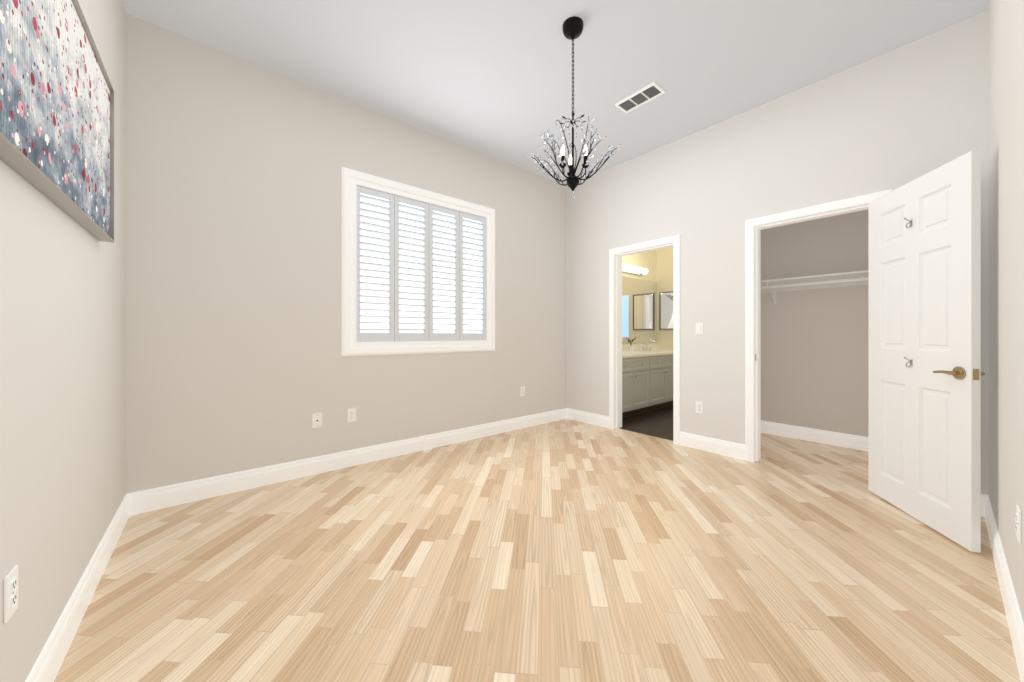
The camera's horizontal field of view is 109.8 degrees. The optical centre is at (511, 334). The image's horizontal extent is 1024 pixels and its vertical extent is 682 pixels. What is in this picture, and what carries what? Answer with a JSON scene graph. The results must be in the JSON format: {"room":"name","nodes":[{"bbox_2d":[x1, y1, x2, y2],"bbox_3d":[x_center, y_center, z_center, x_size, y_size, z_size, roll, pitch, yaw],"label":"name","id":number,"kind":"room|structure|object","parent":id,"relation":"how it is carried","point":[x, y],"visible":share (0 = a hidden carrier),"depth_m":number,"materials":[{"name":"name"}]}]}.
{"room":"empty bedroom","nodes":[
{"label":"empty bedroom","id":0,"kind":"room"},
{"bbox_2d":[0,0,125,681],"bbox_3d":[-1.325,-0.425,0.855,0.140,3.050,3.630,0,0,-40],"label":"wall","id":1,"kind":"structure","parent":0,"point":[62,384],"depth_m":1.21,"materials":[{"name":"white paint"}]},
{"bbox_2d":[4,565,17,622],"bbox_3d":[-1.286,0.665,0.926,0.009,0.114,0.070,0,0,-40],"label":"electrical outlet","id":2,"kind":"object","parent":1,"relation":"attached to","point":[10,592],"visible":1,"depth_m":0.92,"materials":[{"name":"white plastic"}]},
{"bbox_2d":[0,0,113,242],"bbox_3d":[-1.335,-0.785,1.016,0.046,0.710,1.710,0,0,-40],"label":"framed art","id":3,"kind":"object","parent":1,"relation":"attached to","point":[56,118],"visible":1,"depth_m":1.12,"materials":[{"name":"silver metal"}]},
{"bbox_2d":[25,492,132,681],"bbox_3d":[-1.268,1.034,0.909,0.015,0.133,3.300,0,0,-40],"label":"baseboard","id":4,"kind":"structure","parent":1,"relation":"attached to","point":[53,654],"depth_m":1.35,"materials":[{"name":"white wood"}]},
{"bbox_2d":[126,13,656,493],"bbox_3d":[0.086,-0.425,4.302,6.440,3.050,0.140,0,0,-40],"label":"wall","id":5,"kind":"structure","parent":0,"point":[236,361],"depth_m":2.67,"materials":[{"name":"white paint"}]},
{"bbox_2d":[312,413,321,427],"bbox_3d":[-1.540,0.680,2.849,0.070,0.114,0.010,0,0,-40],"label":"outlet","id":6,"kind":"object","parent":5,"relation":"attached to","point":[316,420],"visible":1,"depth_m":2.84,"materials":[{"name":"white plastic"}]},
{"bbox_2d":[133,408,568,514],"bbox_3d":[-0.806,1.034,3.459,3.990,0.133,0.015,0,0,-40],"label":"baseboard","id":7,"kind":"structure","parent":5,"relation":"attached to","point":[186,492],"depth_m":2.82,"materials":[{"name":"white wood"}]},
{"bbox_2d":[347,408,355,421],"bbox_3d":[-1.341,0.675,3.015,0.070,0.114,0.009,0,0,-40],"label":"electrical outlet","id":8,"kind":"object","parent":5,"relation":"attached to","point":[351,414],"visible":1,"depth_m":3.01,"materials":[{"name":"white plastic"}]},
{"bbox_2d":[341,167,494,355],"bbox_3d":[-0.836,-0.600,3.518,1.580,1.560,0.164,0,0,-40],"label":"window","id":9,"kind":"structure","parent":5,"relation":"in","point":[378,313],"depth_m":3.43,"materials":[{"name":"white wood"}]},
{"bbox_2d":[352,179,488,345],"bbox_3d":[-0.812,-0.600,3.490,1.416,1.396,0.068,0,0,-40],"label":"window shutters","id":10,"kind":"object","parent":9,"relation":"attached to","point":[394,336],"visible":1,"depth_m":3.41,"materials":[{"name":"white wood"}]},
{"bbox_2d":[520,386,524,395],"bbox_3d":[0.127,0.670,4.238,0.070,0.114,0.009,0,0,-40],"label":"electrical outlet","id":11,"kind":"object","parent":5,"relation":"attached to","point":[522,391],"visible":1,"depth_m":4.23,"materials":[{"name":"white plastic"}]},
{"bbox_2d":[622,263,647,275],"bbox_3d":[1.806,-1.010,5.535,0.940,0.100,0.163,0,0,-40],"label":"sconce","id":12,"kind":"object","parent":5,"relation":"attached to","point":[635,270],"visible":0.62,"depth_m":5.58,"materials":[{"name":"white glass"}]},
{"bbox_2d":[622,276,656,343],"bbox_3d":[1.731,-0.378,5.575,1.996,1.045,0.006,0,0,-40],"label":"bathroom mirror","id":13,"kind":"object","parent":5,"relation":"attached to","point":[639,310],"visible":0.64,"depth_m":5.85,"materials":[{"name":"clear glass"}]},
{"bbox_2d":[54,405,1020,681],"bbox_3d":[1.149,1.130,2.917,6.580,0.060,3.630,0,0,-40],"label":"floor","id":14,"kind":"structure","parent":0,"point":[566,550],"depth_m":1.63,"materials":[{"name":"laminate"}]},
{"bbox_2d":[622,338,672,417],"bbox_3d":[1.883,0.562,5.315,2.078,1.076,0.592,0,0,-40],"label":"bathroom vanity","id":15,"kind":"object","parent":14,"relation":"on","point":[647,377],"visible":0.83,"depth_m":5.00,"materials":[{"name":"white wood"}]},
{"bbox_2d":[123,0,989,185],"bbox_3d":[1.149,-2.000,2.917,6.580,0.100,3.630,0,0,-40],"label":"ceiling","id":16,"kind":"structure","parent":0,"point":[493,78],"depth_m":2.50,"materials":[{"name":"grey paint"}]},
{"bbox_2d":[528,16,621,199],"bbox_3d":[0.380,-1.396,2.276,0.594,1.106,0.559,0,0,-40],"label":"chandelier","id":17,"kind":"object","parent":16,"relation":"hanging from","point":[572,27],"visible":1,"depth_m":2.24,"materials":[{"name":"black metal"}]},
{"bbox_2d":[614,82,665,112],"bbox_3d":[1.052,-1.944,2.972,0.180,0.011,0.360,0,0,-40],"label":"ceiling vent","id":18,"kind":"object","parent":16,"relation":"in","point":[644,95],"visible":1,"depth_m":2.96,"materials":[{"name":"white metal"}]},
{"bbox_2d":[657,247,672,349],"bbox_3d":[3.031,-0.425,5.688,0.140,3.050,1.500,0,0,-40],"label":"wall","id":19,"kind":"structure","parent":0,"point":[664,281],"depth_m":6.11,"materials":[{"name":"beige paint"}]},
{"bbox_2d":[659,291,672,329],"bbox_3d":[2.655,-0.400,6.012,0.020,0.640,0.400,0,0,-40],"label":"wall mirror","id":20,"kind":"object","parent":19,"relation":"attached to","point":[665,310],"visible":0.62,"depth_m":6.07,"materials":[{"name":"clear glass"}]},
{"bbox_2d":[567,11,987,494],"bbox_3d":[1.849,-0.425,3.499,0.140,3.050,3.350,0,0,-40],"label":"wall","id":21,"kind":"structure","parent":0,"point":[901,116],"depth_m":3.18,"materials":[{"name":"white paint"}]},
{"bbox_2d":[569,408,608,427],"bbox_3d":[0.936,1.034,4.474,0.015,0.133,0.644,0,0,-40],"label":"baseboard","id":22,"kind":"structure","parent":21,"relation":"attached to","point":[586,417],"depth_m":4.44,"materials":[{"name":"white wood"}]},
{"bbox_2d":[609,235,679,444],"bbox_3d":[1.469,0.052,3.958,0.182,2.096,0.832,0,0,-40],"label":"door frame","id":23,"kind":"structure","parent":21,"relation":"attached to","point":[675,240],"depth_m":4.17,"materials":[{"name":"white wood"}]},
{"bbox_2d":[696,401,702,413],"bbox_3d":[1.794,0.700,3.447,0.009,0.114,0.070,0,0,-40],"label":"electrical outlet","id":24,"kind":"object","parent":21,"relation":"attached to","point":[699,407],"visible":1,"depth_m":3.44,"materials":[{"name":"white plastic"}]},
{"bbox_2d":[696,323,702,334],"bbox_3d":[1.792,-0.055,3.446,0.013,0.114,0.070,0,0,-40],"label":"light switch","id":25,"kind":"object","parent":21,"relation":"attached to","point":[699,328],"visible":1,"depth_m":3.44,"materials":[{"name":"white plastic"}]},
{"bbox_2d":[680,431,744,459],"bbox_3d":[1.859,1.034,3.367,0.015,0.133,0.573,0,0,-40],"label":"baseboard","id":26,"kind":"structure","parent":21,"relation":"attached to","point":[726,448],"depth_m":3.34,"materials":[{"name":"white wood"}]},
{"bbox_2d":[745,189,892,461],"bbox_3d":[2.385,0.075,2.858,0.146,2.050,0.793,0,0,-40],"label":"door frame","id":27,"kind":"structure","parent":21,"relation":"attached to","point":[757,313],"depth_m":3.12,"materials":[{"name":"white wood"}]},
{"bbox_2d":[868,150,980,552],"bbox_3d":[2.419,0.084,2.161,0.035,2.012,0.745,0,0,15],"label":"closet door","id":28,"kind":"structure","parent":27,"relation":"attached to","point":[924,316],"depth_m":2.05,"materials":[{"name":"white wood"}]},
{"bbox_2d":[904,218,984,379],"bbox_3d":[2.420,0.080,2.163,0.146,1.690,0.753,0,0,15],"label":"hardware piece","id":29,"kind":"object","parent":28,"relation":"attached to","point":[958,372],"visible":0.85,"depth_m":1.86,"materials":[{"name":"gold metal"}]},
{"bbox_2d":[761,209,867,436],"bbox_3d":[3.297,-0.425,3.573,0.140,3.050,1.890,0,0,-40],"label":"wall","id":30,"kind":"structure","parent":0,"point":[814,358],"depth_m":3.68,"materials":[{"name":"beige paint"}]},
{"bbox_2d":[761,270,867,303],"bbox_3d":[3.082,-0.450,3.486,0.300,0.239,1.746,0,0,-40],"label":"shelf","id":31,"kind":"object","parent":30,"relation":"attached to","point":[843,279],"visible":0.31,"depth_m":3.57,"materials":[{"name":"white wood"}]},
{"bbox_2d":[761,420,867,450],"bbox_3d":[3.192,1.034,3.577,0.015,0.133,1.750,0,0,-40],"label":"baseboard","id":32,"kind":"structure","parent":30,"relation":"attached to","point":[851,441],"depth_m":3.67,"materials":[{"name":"white wood"}]},
{"bbox_2d":[988,0,1023,622],"bbox_3d":[1.878,-0.425,1.253,5.290,3.050,0.140,0,0,-40],"label":"wall","id":33,"kind":"structure","parent":0,"point":[1006,257],"depth_m":1.53,"materials":[{"name":"white paint"}]},
{"bbox_2d":[981,494,1023,681],"bbox_3d":[1.330,1.034,0.896,3.990,0.133,0.015,0,0,-40],"label":"baseboard","id":34,"kind":"structure","parent":33,"relation":"attached to","point":[1013,614],"depth_m":1.43,"materials":[{"name":"white wood"}]},
{"bbox_2d":[1015,505,1021,543],"bbox_3d":[1.765,0.660,1.256,0.070,0.114,0.009,0,0,-40],"label":"electrical outlet","id":35,"kind":"object","parent":33,"relation":"attached to","point":[1018,520],"visible":1,"depth_m":1.24,"materials":[{"name":"white plastic"}]}
]}

